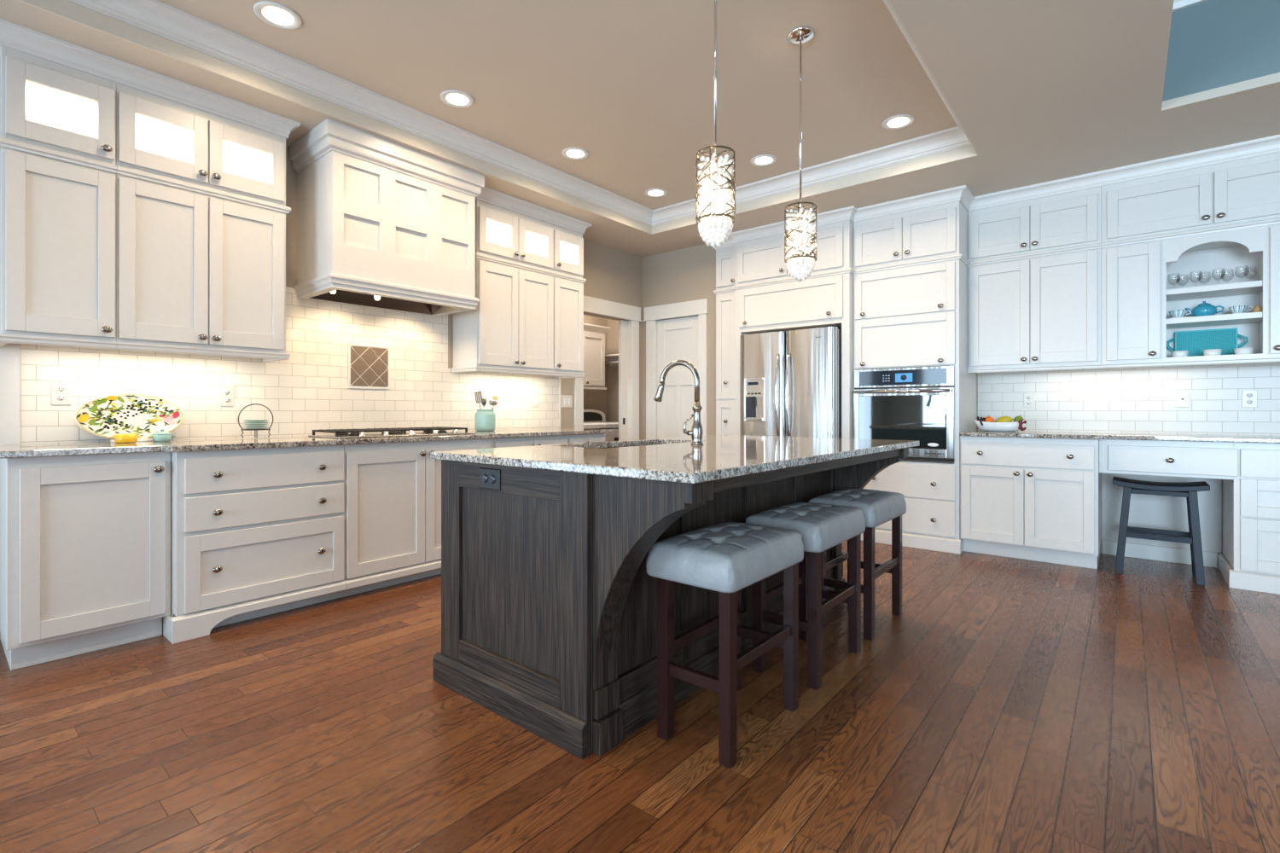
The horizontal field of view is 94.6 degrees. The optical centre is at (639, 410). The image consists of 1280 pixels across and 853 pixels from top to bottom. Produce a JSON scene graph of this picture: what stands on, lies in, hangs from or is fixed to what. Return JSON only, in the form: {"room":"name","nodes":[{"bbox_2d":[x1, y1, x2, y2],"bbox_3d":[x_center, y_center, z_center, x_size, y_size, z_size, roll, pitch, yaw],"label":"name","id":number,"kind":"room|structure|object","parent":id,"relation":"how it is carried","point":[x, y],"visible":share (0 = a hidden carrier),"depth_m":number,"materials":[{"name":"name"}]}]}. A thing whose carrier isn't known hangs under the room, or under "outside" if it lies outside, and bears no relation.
{"room":"kitchen","nodes":[
{"label":"kitchen","id":0,"kind":"room"},
{"bbox_2d":[20,145,641,444],"bbox_3d":[-2.727,-0.298,3.225,0.128,2.757,8.500,0,0,40],"label":"wall","id":1,"kind":"structure","parent":0,"point":[309,391],"depth_m":3.86,"materials":[{"name":"tile"}]},
{"bbox_2d":[0,343,20,445],"bbox_3d":[-2.998,-0.083,2.799,0.012,0.494,0.079,0,0,40],"label":"trim","id":2,"kind":"structure","parent":1,"relation":"attached to","point":[9,352],"depth_m":2.80,"materials":[{"name":"white paint"}]},
{"bbox_2d":[0,45,116,349],"bbox_3d":[-2.764,-0.958,2.787,0.370,1.324,0.398,0,0,40],"label":"upper cabinet","id":3,"kind":"object","parent":1,"relation":"attached to","point":[58,167],"visible":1,"depth_m":2.69,"materials":[{"name":"white paint"}]},
{"bbox_2d":[51,381,70,405],"bbox_3d":[-2.878,-0.085,2.934,0.008,0.116,0.072,0,0,40],"label":"outlet","id":4,"kind":"object","parent":1,"relation":"attached to","point":[61,391],"visible":1,"depth_m":2.93,"materials":[{"name":"white plastic"}]},
{"bbox_2d":[57,386,65,391],"bbox_3d":[-2.876,-0.107,2.933,0.002,0.027,0.032,0,0,40],"label":"socket","id":5,"kind":"object","parent":4,"relation":"attached to","point":[59,388],"depth_m":2.93,"materials":[{"name":"white plastic"}]},
{"bbox_2d":[57,395,65,400],"bbox_3d":[-2.876,-0.063,2.933,0.002,0.027,0.032,0,0,40],"label":"socket","id":6,"kind":"object","parent":4,"relation":"attached to","point":[59,397],"depth_m":2.93,"materials":[{"name":"white plastic"}]},
{"bbox_2d":[116,82,290,362],"bbox_3d":[-2.393,-0.958,3.236,0.370,1.324,0.766,0,0,40],"label":"upper cabinet","id":7,"kind":"object","parent":1,"relation":"attached to","point":[201,210],"visible":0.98,"depth_m":3.11,"materials":[{"name":"white paint"}]},
{"bbox_2d":[0,18,300,139],"bbox_3d":[-2.521,-1.631,3.083,0.384,0.092,1.235,0,0,40],"label":"trim","id":8,"kind":"structure","parent":7,"relation":"attached to","point":[13,36],"depth_m":2.89,"materials":[{"name":"wood"}]},
{"bbox_2d":[219,386,233,406],"bbox_3d":[-2.432,-0.083,3.474,0.008,0.116,0.072,0,0,40],"label":"outlet","id":9,"kind":"object","parent":1,"relation":"attached to","point":[226,393],"visible":1,"depth_m":3.47,"materials":[{"name":"white plastic"}]},
{"bbox_2d":[348,343,389,389],"bbox_3d":[-1.891,-0.305,4.130,0.007,0.308,0.298,0,0,40],"label":"tile inset","id":10,"kind":"structure","parent":1,"relation":"attached to","point":[369,365],"depth_m":4.12},
{"bbox_2d":[289,117,484,316],"bbox_3d":[-1.667,-1.198,3.974,0.567,0.956,1.071,0,0,40],"label":"range hood","id":11,"kind":"object","parent":1,"relation":"attached to","point":[382,224],"visible":1,"depth_m":3.71,"materials":[{"name":"white paint"}]},
{"bbox_2d":[450,199,554,375],"bbox_3d":[-1.095,-0.958,4.808,0.370,1.324,0.780,0,0,40],"label":"upper cabinet","id":12,"kind":"object","parent":1,"relation":"attached to","point":[510,328],"visible":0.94,"depth_m":4.67,"materials":[{"name":"white paint"}]},
{"bbox_2d":[475,186,591,234],"bbox_3d":[-0.975,-1.631,4.955,0.384,0.092,1.230,0,0,40],"label":"trim","id":13,"kind":"structure","parent":12,"relation":"attached to","point":[488,195],"depth_m":4.80,"materials":[{"name":"wood"}]},
{"bbox_2d":[532,394,538,407],"bbox_3d":[-0.936,-0.085,5.286,0.009,0.116,0.072,0,0,40],"label":"light switch","id":14,"kind":"object","parent":1,"relation":"attached to","point":[535,397],"visible":1,"depth_m":5.28,"materials":[{"name":"white plastic"}]},
{"bbox_2d":[558,378,560,428],"bbox_3d":[-0.751,-0.083,5.522,0.010,0.494,0.020,0,0,40],"label":"trim","id":15,"kind":"structure","parent":1,"relation":"attached to","point":[559,379],"depth_m":5.51,"materials":[{"name":"wood"}]},
{"bbox_2d":[561,395,572,407],"bbox_3d":[-0.692,-0.085,5.593,0.009,0.116,0.144,0,0,40],"label":"light switch","id":16,"kind":"object","parent":1,"relation":"attached to","point":[567,401],"visible":1,"depth_m":5.59,"materials":[{"name":"white plastic"}]},
{"bbox_2d":[551,224,586,378],"bbox_3d":[-0.726,-0.958,5.256,0.370,1.324,0.379,0,0,40],"label":"upper cabinet","id":17,"kind":"object","parent":1,"relation":"attached to","point":[568,245],"visible":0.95,"depth_m":5.17,"materials":[{"name":"white paint"}]},
{"bbox_2d":[574,295,641,440],"bbox_3d":[-0.350,-0.020,6.072,0.128,2.200,1.018,0,0,40],"label":"trim","id":18,"kind":"structure","parent":1,"relation":"attached to","point":[594,305],"depth_m":6.31,"materials":[{"name":"wood"}]},
{"bbox_2d":[618,320,628,441],"bbox_3d":[-0.177,0.055,6.318,0.038,2.030,0.118,0,0,40],"label":"door","id":19,"kind":"structure","parent":1,"relation":"in","point":[623,325],"depth_m":6.29,"materials":[{"name":"white wood"}]},
{"bbox_2d":[583,314,607,422],"bbox_3d":[-1.319,-0.298,7.055,0.120,2.757,2.800,0,0,40],"label":"wall","id":20,"kind":"structure","parent":0,"point":[593,399],"depth_m":7.89,"materials":[{"name":"paint"}]},
{"bbox_2d":[583,323,610,389],"bbox_3d":[-0.820,-0.660,7.263,0.384,0.790,0.955,0,0,40],"label":"laundry cabinet","id":21,"kind":"object","parent":20,"relation":"attached to","point":[594,335],"visible":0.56,"depth_m":7.34,"materials":[{"name":"white paint"}]},
{"bbox_2d":[607,319,618,422],"bbox_3d":[0.021,-0.298,7.713,1.350,2.757,0.120,0,0,40],"label":"wall","id":22,"kind":"structure","parent":0,"point":[613,334],"depth_m":7.95,"materials":[{"name":"paint"}]},
{"bbox_2d":[605,354,618,366],"bbox_3d":[-0.048,-0.595,7.496,1.160,0.250,0.299,0,0,40],"label":"wall shelf","id":23,"kind":"object","parent":22,"relation":"attached to","point":[613,358],"visible":0.2,"depth_m":7.73,"materials":[{"name":"white paint"}]},
{"bbox_2d":[0,541,1279,852],"bbox_3d":[0.120,1.110,1.716,10.400,0.060,9.800,0,0,40],"label":"floor","id":24,"kind":"structure","parent":0,"point":[1009,705],"depth_m":1.95,"materials":[{"name":"brown wood"}]},
{"bbox_2d":[0,451,170,670],"bbox_3d":[-2.608,0.636,2.772,0.641,0.888,0.534,0,0,40],"label":"base cabinet","id":25,"kind":"object","parent":24,"relation":"on","point":[85,539],"visible":1,"depth_m":2.57,"materials":[{"name":"white paint"}]},
{"bbox_2d":[162,444,346,644],"bbox_3d":[-2.168,0.636,3.243,0.721,0.888,0.788,0,0,40],"label":"base cabinet","id":26,"kind":"object","parent":24,"relation":"on","point":[255,532],"visible":0.98,"depth_m":2.99,"materials":[{"name":"white paint"}]},
{"bbox_2d":[338,438,492,598],"bbox_3d":[-1.593,0.636,3.939,0.721,0.888,1.014,0,0,40],"label":"base cabinet","id":27,"kind":"object","parent":24,"relation":"on","point":[392,512],"visible":0.62,"depth_m":3.56,"materials":[{"name":"white paint"}]},
{"bbox_2d":[492,433,605,448],"bbox_3d":[-0.908,0.636,4.784,0.701,0.888,1.158,0,0,40],"label":"base cabinet","id":28,"kind":"object","parent":24,"relation":"on","point":[555,439],"visible":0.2,"depth_m":4.52,"materials":[{"name":"white paint"}]},
{"bbox_2d":[0,428,612,459],"bbox_3d":[-1.639,0.178,3.893,0.714,0.028,3.557,0,0,40],"label":"countertop","id":29,"kind":"structure","parent":28,"relation":"on","point":[98,448],"depth_m":3.04,"materials":[{"name":"stone"}]},
{"bbox_2d":[109,434,141,442],"bbox_3d":[-2.596,0.142,2.981,0.090,0.042,0.122,0,0,40],"label":"casserole dish","id":30,"kind":"object","parent":29,"relation":"on","point":[118,438],"visible":1,"depth_m":2.95,"materials":[{"name":"yellow ceramic"}]},
{"bbox_2d":[74,393,185,442],"bbox_3d":[-2.660,0.037,3.091,0.082,0.252,0.444,0,0,40],"label":"platter","id":31,"kind":"object","parent":29,"relation":"on","point":[143,416],"visible":0.94,"depth_m":3.09,"materials":[{"name":"multicoloured ceramic"}]},
{"bbox_2d":[147,429,175,442],"bbox_3d":[-2.504,0.131,3.092,0.082,0.065,0.112,0,0,40],"label":"casserole dish","id":32,"kind":"object","parent":29,"relation":"on","point":[162,436],"visible":1,"depth_m":3.07,"materials":[{"name":"teal ceramic"}]},
{"bbox_2d":[238,403,273,438],"bbox_3d":[-2.229,0.061,3.426,0.146,0.201,0.146,0,0,-5],"label":"plate rack","id":33,"kind":"object","parent":29,"relation":"on","point":[241,429],"visible":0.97,"depth_m":3.38,"materials":[{"name":"metal"}]},
{"bbox_2d":[242,427,268,429],"bbox_3d":[-2.229,0.103,3.426,0.128,0.008,0.128,0,0,40],"label":"plate","id":34,"kind":"object","parent":33,"relation":"on","point":[242,427],"visible":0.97,"depth_m":3.41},
{"bbox_2d":[243,425,267,427],"bbox_3d":[-2.229,0.093,3.426,0.128,0.008,0.128,0,0,40],"label":"plate","id":35,"kind":"object","parent":34,"relation":"on","point":[243,426],"visible":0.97,"depth_m":3.38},
{"bbox_2d":[243,424,267,425],"bbox_3d":[-2.229,0.082,3.426,0.128,0.008,0.128,0,0,40],"label":"plate","id":36,"kind":"object","parent":35,"relation":"on","point":[243,424],"visible":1,"depth_m":3.38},
{"bbox_2d":[244,421,266,423],"bbox_3d":[-2.229,0.071,3.426,0.128,0.008,0.128,0,0,40],"label":"plate","id":37,"kind":"object","parent":36,"relation":"on","point":[259,421],"visible":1,"depth_m":3.38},
{"bbox_2d":[244,419,268,421],"bbox_3d":[-2.229,0.060,3.426,0.128,0.008,0.128,0,0,40],"label":"plate","id":38,"kind":"object","parent":37,"relation":"on","point":[247,420],"visible":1,"depth_m":3.44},
{"bbox_2d":[308,426,475,438],"bbox_3d":[-1.621,0.142,3.926,0.440,0.044,0.930,0,0,40],"label":"cooktop","id":39,"kind":"object","parent":29,"relation":"in","point":[399,432],"visible":1,"depth_m":3.78,"materials":[{"name":"metal"}]},
{"bbox_2d":[308,430,475,438],"bbox_3d":[-1.621,0.159,3.926,0.440,0.008,0.930,0,0,40],"label":"tray","id":40,"kind":"object","parent":39,"relation":"on","point":[394,433],"depth_m":3.78,"materials":[{"name":"metal"}]},
{"bbox_2d":[474,409,495,431],"bbox_3d":[-1.228,0.077,4.685,0.160,0.172,0.160,0,0,40],"label":"utensil crock","id":41,"kind":"object","parent":29,"relation":"on","point":[485,420],"visible":0.99,"depth_m":4.62,"materials":[{"name":"teal ceramic"}]},
{"bbox_2d":[474,391,482,409],"bbox_3d":[-1.258,-0.006,4.621,0.012,0.292,0.093,0,0,32],"label":"slotted turner","id":42,"kind":"object","parent":41,"relation":"in","point":[478,392],"visible":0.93,"depth_m":4.62,"materials":[{"name":"silver metal"}]},
{"bbox_2d":[481,396,486,409],"bbox_3d":[-1.246,0.016,4.714,0.030,0.247,0.047,0,0,17],"label":"serving spoon","id":43,"kind":"object","parent":41,"relation":"in","point":[484,399],"visible":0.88,"depth_m":4.71,"materials":[{"name":"silver metal"}]},
{"bbox_2d":[488,399,497,409],"bbox_3d":[-1.167,0.026,4.693,0.057,0.228,0.070,0,0,40],"label":"ladle","id":44,"kind":"object","parent":41,"relation":"in","point":[492,402],"visible":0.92,"depth_m":4.67,"materials":[{"name":"silver metal"}]},
{"bbox_2d":[583,423,603,429],"bbox_3d":[-0.907,0.532,6.770,0.700,1.095,0.685,0,0,40],"label":"washing machine","id":45,"kind":"object","parent":24,"relation":"on","point":[586,426],"visible":0.04,"depth_m":6.70,"materials":[{"name":"white metal"}]},
{"bbox_2d":[583,409,618,441],"bbox_3d":[-0.453,0.532,7.310,0.712,1.095,0.685,0,0,40],"label":"dryer","id":46,"kind":"object","parent":24,"relation":"on","point":[590,416],"visible":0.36,"depth_m":7.23,"materials":[{"name":"white metal"}]},
{"bbox_2d":[433,443,908,759],"bbox_3d":[0.326,0.636,2.800,1.222,0.888,2.147,0,0,40],"label":"kitchen island","id":47,"kind":"object","parent":24,"relation":"on","point":[549,596],"visible":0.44,"depth_m":2.04,"materials":[{"name":"brown wood"}]},
{"bbox_2d":[479,467,500,490],"bbox_3d":[-0.550,0.250,2.153,0.120,0.076,0.008,0,0,40],"label":"outlet","id":48,"kind":"object","parent":47,"relation":"attached to","point":[489,478],"visible":1,"depth_m":2.15,"materials":[{"name":"black plastic"}]},
{"bbox_2d":[482,474,488,482],"bbox_3d":[-0.569,0.250,2.166,0.034,0.034,0.002,0,0,40],"label":"socket","id":49,"kind":"object","parent":48,"relation":"attached to","point":[485,477],"depth_m":2.16,"materials":[{"name":"plastic"}]},
{"bbox_2d":[489,475,495,484],"bbox_3d":[-0.534,0.250,2.136,0.034,0.034,0.002,0,0,40],"label":"socket","id":50,"kind":"object","parent":48,"relation":"attached to","point":[492,478],"depth_m":2.13,"materials":[{"name":"plastic"}]},
{"bbox_2d":[430,434,919,483],"bbox_3d":[0.344,0.178,2.776,1.263,0.028,2.168,0,0,40],"label":"island countertop","id":51,"kind":"structure","parent":47,"relation":"on","point":[720,456],"depth_m":2.17,"materials":[{"name":"stone"}]},
{"bbox_2d":[653,360,703,444],"bbox_3d":[0.185,-0.043,2.901,0.272,0.412,0.092,0,0,40],"label":"faucet","id":52,"kind":"object","parent":51,"relation":"on","point":[696,433],"visible":1,"depth_m":2.83,"materials":[{"name":"silver metal"}]},
{"bbox_2d":[713,245,734,435],"bbox_3d":[1.041,-0.270,5.981,0.269,2.700,0.748,0,0,40],"label":"pantry cabinet","id":53,"kind":"object","parent":24,"relation":"on","point":[724,293],"visible":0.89,"depth_m":5.72,"materials":[{"name":"white paint"}]},
{"bbox_2d":[645,522,803,768],"bbox_3d":[0.308,0.750,2.054,0.339,0.660,0.534,0,0,40],"label":"bar stool","id":54,"kind":"object","parent":24,"relation":"on","point":[727,558],"visible":0.99,"depth_m":1.93,"materials":[{"name":"leather"}]},
{"bbox_2d":[740,325,841,438],"bbox_3d":[1.503,0.175,5.452,0.900,1.770,0.878,0,0,40],"label":"refrigerator","id":55,"kind":"object","parent":24,"relation":"on","point":[791,380],"visible":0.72,"depth_m":5.10,"materials":[{"name":"metal"}]},
{"bbox_2d":[732,220,854,438],"bbox_3d":[1.547,-0.270,5.525,1.129,2.700,0.808,0,0,40],"label":"tall cabinet","id":56,"kind":"object","parent":24,"relation":"on","point":[768,299],"visible":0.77,"depth_m":5.19,"materials":[{"name":"white paint"}]},
{"bbox_2d":[745,502,865,690],"bbox_3d":[0.721,0.750,2.554,0.339,0.660,0.534,0,0,40],"label":"bar stool","id":57,"kind":"object","parent":24,"relation":"on","point":[822,527],"visible":0.88,"depth_m":2.43,"materials":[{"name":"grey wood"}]},
{"bbox_2d":[808,488,906,640],"bbox_3d":[1.123,0.750,3.041,0.339,0.660,0.534,0,0,40],"label":"bar stool","id":58,"kind":"object","parent":24,"relation":"on","point":[878,508],"visible":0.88,"depth_m":2.90,"materials":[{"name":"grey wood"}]},
{"bbox_2d":[853,200,977,554],"bbox_3d":[2.311,-0.270,4.949,0.819,2.700,0.723,0,0,40],"label":"tall cabinet","id":59,"kind":"object","parent":24,"relation":"on","point":[910,274],"visible":0.84,"depth_m":4.64,"materials":[{"name":"white paint"}]},
{"bbox_2d":[852,365,954,463],"bbox_3d":[2.251,0.030,4.907,0.758,0.740,0.666,0,0,40],"label":"wall oven","id":60,"kind":"object","parent":59,"relation":"in","point":[916,403],"visible":0.88,"depth_m":4.65,"materials":[{"name":"metal"}]},
{"bbox_2d":[960,436,1101,569],"bbox_3d":[2.940,0.636,4.446,0.828,0.888,0.698,0,0,40],"label":"base cabinet","id":61,"kind":"object","parent":24,"relation":"on","point":[1038,499],"visible":0.98,"depth_m":4.18,"materials":[{"name":"white paint"}]},
{"bbox_2d":[1112,476,1210,586],"bbox_3d":[3.413,0.770,3.884,0.467,0.619,0.305,0,0,40],"label":"stool","id":62,"kind":"object","parent":24,"relation":"on","point":[1188,490],"visible":1,"depth_m":3.83,"materials":[{"name":"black wood"}]},
{"bbox_2d":[1099,439,1279,594],"bbox_3d":[3.728,0.636,3.846,1.149,0.888,0.618,0,0,40],"label":"base cabinet","id":63,"kind":"object","parent":24,"relation":"on","point":[1239,515],"visible":0.94,"depth_m":3.73,"materials":[{"name":"white paint"}]},
{"bbox_2d":[959,430,1279,443],"bbox_3d":[3.391,0.178,4.070,1.994,0.028,0.704,0,0,40],"label":"countertop","id":64,"kind":"structure","parent":63,"relation":"on","point":[1044,434],"depth_m":3.93,"materials":[{"name":"stone"}]},
{"bbox_2d":[973,419,1027,431],"bbox_3d":[2.804,0.117,4.597,0.367,0.092,0.175,0,0,40],"label":"fruit bowl","id":65,"kind":"object","parent":64,"relation":"on","point":[989,427],"visible":0.88,"depth_m":4.54,"materials":[{"name":"white ceramic"}]},
{"bbox_2d":[977,416,985,425],"bbox_3d":[2.686,0.083,4.646,0.066,0.073,0.069,0,0,40],"label":"grape bunch","id":66,"kind":"object","parent":65,"relation":"in","point":[981,419],"visible":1,"depth_m":4.63,"materials":[{"name":"purple food"}]},
{"bbox_2d":[984,415,994,422],"bbox_3d":[2.740,0.077,4.637,0.072,0.078,0.072,0,0,40],"label":"orange","id":67,"kind":"object","parent":65,"relation":"in","point":[988,419],"visible":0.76,"depth_m":4.61,"materials":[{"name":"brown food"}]},
{"bbox_2d":[995,416,1013,422],"bbox_3d":[2.821,0.080,4.564,0.117,0.072,0.070,0,0,40],"label":"mango","id":68,"kind":"object","parent":65,"relation":"in","point":[1003,419],"visible":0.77,"depth_m":4.54,"materials":[{"name":"yellow food"}]},
{"bbox_2d":[1013,415,1023,422],"bbox_3d":[2.905,0.075,4.527,0.066,0.082,0.066,0,0,40],"label":"pear","id":69,"kind":"object","parent":65,"relation":"in","point":[1017,418],"visible":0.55,"depth_m":4.51,"materials":[{"name":"green food"}]},
{"bbox_2d":[1018,419,1026,430],"bbox_3d":[2.875,0.113,4.438,0.057,0.087,0.037,0,0,40],"label":"grape bunch","id":70,"kind":"object","parent":65,"relation":"in","point":[1020,427],"visible":1,"depth_m":4.43,"materials":[{"name":"red food"}]},
{"bbox_2d":[0,0,1279,257],"bbox_3d":[0.140,-1.791,1.700,10.450,0.228,9.800,0,0,40],"label":"ceiling","id":71,"kind":"structure","parent":0,"point":[1042,90],"depth_m":3.22,"materials":[{"name":"paint"}]},
{"bbox_2d":[253,0,302,29],"bbox_3d":[-1.708,-1.861,2.785,0.196,0.008,0.196,0,0,40],"label":"recessed light","id":72,"kind":"object","parent":71,"relation":"in","point":[278,15],"visible":1,"depth_m":2.78,"materials":[{"name":"white plastic"}]},
{"bbox_2d":[440,89,474,107],"bbox_3d":[-1.093,-1.861,3.529,0.196,0.008,0.196,0,0,40],"label":"recessed light","id":73,"kind":"object","parent":71,"relation":"in","point":[455,98],"visible":1,"depth_m":3.52,"materials":[{"name":"white plastic"}]},
{"bbox_2d":[17,0,978,234],"bbox_3d":[-0.378,-1.809,2.880,2.750,0.112,4.860,0,0,40],"label":"trim","id":74,"kind":"structure","parent":71,"relation":"attached to","point":[156,17],"depth_m":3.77,"materials":[{"name":"wood"}]},
{"bbox_2d":[561,147,588,159],"bbox_3d":[-0.469,-1.861,4.278,0.196,0.008,0.196,0,0,40],"label":"recessed light","id":75,"kind":"object","parent":71,"relation":"in","point":[569,153],"visible":1,"depth_m":4.26,"materials":[{"name":"white plastic"}]},
{"bbox_2d":[644,188,667,197],"bbox_3d":[0.136,-1.861,5.049,0.196,0.008,0.196,0,0,40],"label":"recessed light","id":76,"kind":"object","parent":71,"relation":"in","point":[652,192],"visible":1,"depth_m":5.04,"materials":[{"name":"white plastic"}]},
{"bbox_2d":[695,0,735,248],"bbox_3d":[0.297,-1.253,2.323,0.157,1.224,0.157,0,0,40],"label":"pendant light","id":77,"kind":"object","parent":71,"relation":"hanging from","point":[707,203],"visible":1,"depth_m":2.29,"materials":[{"name":"glass"}]},
{"bbox_2d":[750,154,777,166],"bbox_3d":[0.920,-1.861,4.396,0.196,0.008,0.196,0,0,40],"label":"recessed light","id":78,"kind":"object","parent":71,"relation":"in","point":[763,160],"visible":1,"depth_m":4.39,"materials":[{"name":"white plastic"}]},
{"bbox_2d":[784,26,817,281],"bbox_3d":[0.797,-1.253,2.928,0.157,1.224,0.157,0,0,-2],"label":"pendant light","id":79,"kind":"object","parent":71,"relation":"hanging from","point":[800,36],"visible":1,"depth_m":2.90,"materials":[{"name":"glass"}]},
{"bbox_2d":[882,114,914,129],"bbox_3d":[1.668,-1.861,3.810,0.196,0.008,0.196,0,0,40],"label":"recessed light","id":80,"kind":"object","parent":71,"relation":"in","point":[899,121],"visible":1,"depth_m":3.80,"materials":[{"name":"white plastic"}]},
{"bbox_2d":[641,244,715,439],"bbox_3d":[0.559,-0.298,6.444,1.095,2.757,0.650,0,0,40],"label":"wall","id":81,"kind":"structure","parent":0,"point":[689,274],"depth_m":6.09,"materials":[{"name":"paint"}]},
{"bbox_2d":[642,298,708,439],"bbox_3d":[0.390,-0.020,6.209,0.835,2.200,0.128,0,0,40],"label":"trim","id":82,"kind":"structure","parent":81,"relation":"attached to","point":[699,307],"depth_m":6.29,"materials":[{"name":"wood"}]},
{"bbox_2d":[657,315,698,438],"bbox_3d":[0.404,0.052,6.190,0.550,2.035,0.024,0,0,40],"label":"door","id":83,"kind":"structure","parent":81,"relation":"in","point":[677,338],"depth_m":6.20,"materials":[{"name":"wood"}]},
{"bbox_2d":[714,134,1279,250],"bbox_3d":[2.403,-1.631,4.618,4.193,0.092,0.374,0,0,33],"label":"trim","id":84,"kind":"structure","parent":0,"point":[1268,145],"depth_m":4.38,"materials":[{"name":"wood"}]},
{"bbox_2d":[977,362,1279,568],"bbox_3d":[4.048,-0.298,4.058,7.325,2.757,0.128,0,0,40],"label":"wall","id":85,"kind":"structure","parent":0,"point":[1142,400],"depth_m":4.30,"materials":[{"name":"tile"}]},
{"bbox_2d":[1023,393,1034,407],"bbox_3d":[3.119,-0.080,4.735,0.072,0.116,0.008,0,0,40],"label":"outlet","id":86,"kind":"object","parent":85,"relation":"attached to","point":[1028,398],"visible":1,"depth_m":4.74,"materials":[{"name":"white plastic"}]},
{"bbox_2d":[967,186,1101,373],"bbox_3d":[3.033,-0.958,4.552,0.837,1.324,0.400,0,0,40],"label":"upper cabinet","id":87,"kind":"object","parent":85,"relation":"attached to","point":[1035,265],"visible":0.98,"depth_m":4.39,"materials":[{"name":"white paint"}]},
{"bbox_2d":[1102,540,1217,568],"bbox_3d":[3.721,1.028,4.245,0.623,0.105,0.015,0,0,40],"label":"baseboard","id":88,"kind":"structure","parent":85,"relation":"attached to","point":[1133,550],"depth_m":4.23,"materials":[{"name":"wood"}]},
{"bbox_2d":[1175,390,1189,407],"bbox_3d":[3.820,-0.080,4.155,0.072,0.116,0.012,0,0,40],"label":"light switch","id":89,"kind":"object","parent":85,"relation":"attached to","point":[1182,397],"visible":1,"depth_m":4.15,"materials":[{"name":"plastic"}]},
{"bbox_2d":[1101,151,1279,368],"bbox_3d":[3.796,-0.958,3.921,1.140,1.324,0.400,0,0,40],"label":"upper cabinet","id":90,"kind":"object","parent":85,"relation":"attached to","point":[1182,240],"visible":1,"depth_m":3.96,"materials":[{"name":"white paint"}]},
{"bbox_2d":[1170,350,1188,357],"bbox_3d":[3.632,-0.377,3.971,0.092,0.042,0.092,0,0,40],"label":"ramekin","id":91,"kind":"object","parent":90,"relation":"in","point":[1178,353],"visible":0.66,"depth_m":3.94,"materials":[{"name":"white ceramic"}]},
{"bbox_2d":[1184,301,1224,316],"bbox_3d":[3.754,-0.673,3.929,0.126,0.111,0.154,0,0,-12],"label":"teapot","id":92,"kind":"object","parent":90,"relation":"on","point":[1204,309],"visible":0.9,"depth_m":3.89,"materials":[{"name":"blue ceramic"}]},
{"bbox_2d":[1166,327,1248,356],"bbox_3d":[3.868,-0.454,4.037,0.410,0.196,0.036,0,0,40],"label":"serving tray","id":93,"kind":"object","parent":90,"relation":"in","point":[1194,341],"visible":0.8,"depth_m":4.03,"materials":[{"name":"ceramic"}]},
{"bbox_2d":[1203,349,1221,355],"bbox_3d":[3.754,-0.377,3.871,0.092,0.042,0.092,0,0,40],"label":"ramekin","id":94,"kind":"object","parent":90,"relation":"in","point":[1214,352],"visible":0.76,"depth_m":3.84,"materials":[{"name":"white ceramic"}]},
{"bbox_2d":[1166,279,1262,301],"bbox_3d":[3.811,-0.794,3.946,0.490,0.037,0.319,0,0,40],"label":"shelf","id":95,"kind":"object","parent":90,"relation":"attached to","point":[1254,288],"depth_m":3.90,"materials":[{"name":"white paint"}]},
{"bbox_2d":[1166,311,1262,329],"bbox_3d":[3.811,-0.599,3.946,0.490,0.037,0.319,0,0,40],"label":"shelf","id":96,"kind":"object","parent":90,"relation":"attached to","point":[1250,319],"depth_m":3.91,"materials":[{"name":"white paint"}]},
{"bbox_2d":[1233,347,1254,354],"bbox_3d":[3.866,-0.377,3.778,0.092,0.042,0.092,0,0,40],"label":"ramekin","id":97,"kind":"object","parent":90,"relation":"in","point":[1237,351],"visible":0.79,"depth_m":3.75,"materials":[{"name":"white ceramic"}]},
{"bbox_2d":[1252,305,1262,312],"bbox_3d":[3.902,-0.641,3.729,0.040,0.046,0.040,0,0,40],"label":"jar","id":98,"kind":"object","parent":90,"relation":"on","point":[1257,309],"visible":0.91,"depth_m":3.72,"materials":[{"name":"beige ceramic"}]},
{"bbox_3d":[3.640,-0.622,3.997,0.116,0.009,0.116,0,0,40],"label":"saucer","id":99,"kind":"object","parent":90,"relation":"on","visible":0},
{"bbox_2d":[1169,309,1191,317],"bbox_3d":[3.641,-0.650,3.994,0.090,0.050,0.096,0,0,-9],"label":"teacup","id":100,"kind":"object","parent":99,"relation":"on","point":[1177,313],"visible":0.8,"depth_m":3.97,"materials":[{"name":"white ceramic"}]},
{"bbox_3d":[3.886,-0.622,3.834,0.116,0.009,0.116,0,0,40],"label":"saucer","id":101,"kind":"object","parent":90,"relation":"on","visible":0},
{"bbox_2d":[1228,305,1252,314],"bbox_3d":[3.886,-0.650,3.831,0.090,0.050,0.096,0,0,-9],"label":"teacup","id":102,"kind":"object","parent":101,"relation":"on","point":[1238,309],"visible":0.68,"depth_m":3.81,"materials":[{"name":"white ceramic"}]},
{"bbox_2d":[1241,389,1256,407],"bbox_3d":[4.075,-0.078,3.946,0.072,0.116,0.008,0,0,40],"label":"outlet","id":103,"kind":"object","parent":85,"relation":"attached to","point":[1248,397],"visible":1,"depth_m":3.94,"materials":[{"name":"white plastic"}]},
{"bbox_2d":[1162,0,1279,101],"bbox_3d":[2.538,-2.054,0.368,3.234,0.652,5.080,0,0,40],"label":"skylight","id":104,"kind":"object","parent":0,"point":[1213,43],"depth_m":3.15,"materials":[{"name":"glass"}]},
{"bbox_2d":[1172,0,1207,11],"bbox_3d":[2.538,-2.275,0.368,3.154,0.130,5.000,0,0,40],"label":"trim","id":105,"kind":"structure","parent":104,"relation":"attached to","point":[1178,4],"depth_m":3.23,"materials":[{"name":"wood"}]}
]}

